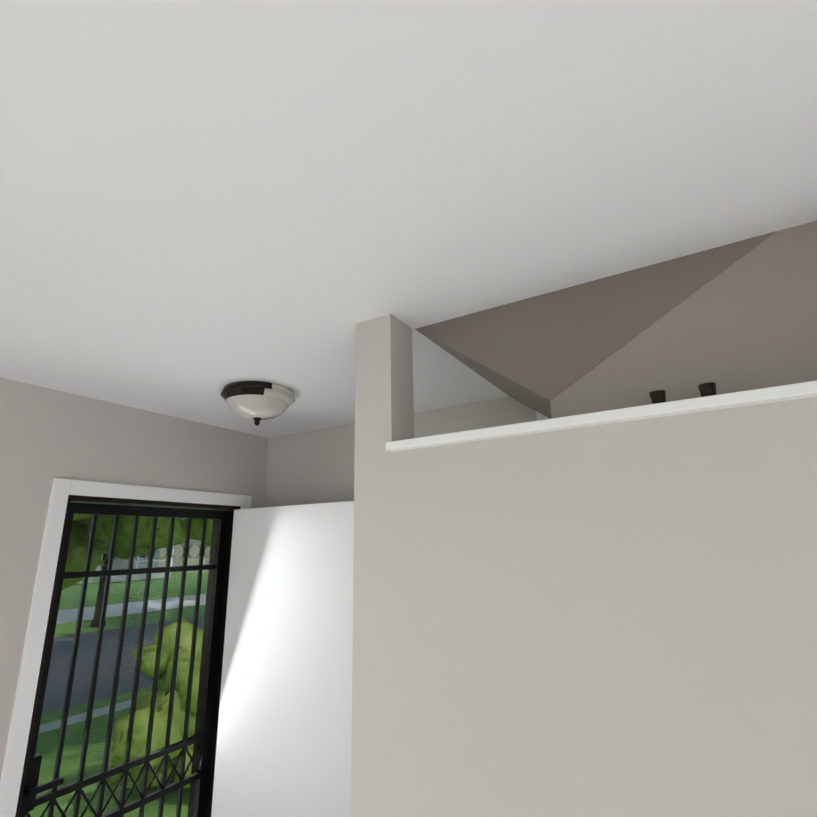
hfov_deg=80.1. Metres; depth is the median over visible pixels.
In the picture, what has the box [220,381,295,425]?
flush-mount light
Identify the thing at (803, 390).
trim
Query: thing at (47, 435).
wall
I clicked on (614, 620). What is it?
wall
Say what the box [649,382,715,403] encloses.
candleholder
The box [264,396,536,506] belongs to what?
wall
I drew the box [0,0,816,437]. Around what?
ceiling
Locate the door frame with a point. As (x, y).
(64, 493)
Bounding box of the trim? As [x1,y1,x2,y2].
[386,381,816,451]
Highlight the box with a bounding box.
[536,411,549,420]
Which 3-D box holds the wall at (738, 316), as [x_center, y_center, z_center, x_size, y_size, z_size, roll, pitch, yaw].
[1.505,-0.153,1.035,2.950,0.460,0.840,-10,-18,29]
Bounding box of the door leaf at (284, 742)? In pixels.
[211,501,353,816]
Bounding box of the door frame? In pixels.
[0,478,251,816]
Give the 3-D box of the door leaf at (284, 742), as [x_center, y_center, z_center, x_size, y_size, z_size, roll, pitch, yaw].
[-0.521,1.449,2.166,0.852,1.996,0.123,-10,-18,29]
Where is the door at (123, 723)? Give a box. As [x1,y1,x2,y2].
[19,502,228,816]
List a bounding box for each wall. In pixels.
[0,377,267,777]
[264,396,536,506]
[351,314,816,816]
[415,221,816,418]
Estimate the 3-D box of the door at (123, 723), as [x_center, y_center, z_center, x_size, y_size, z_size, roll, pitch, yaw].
[-1.167,1.384,2.062,0.095,1.900,0.821,-10,-18,29]

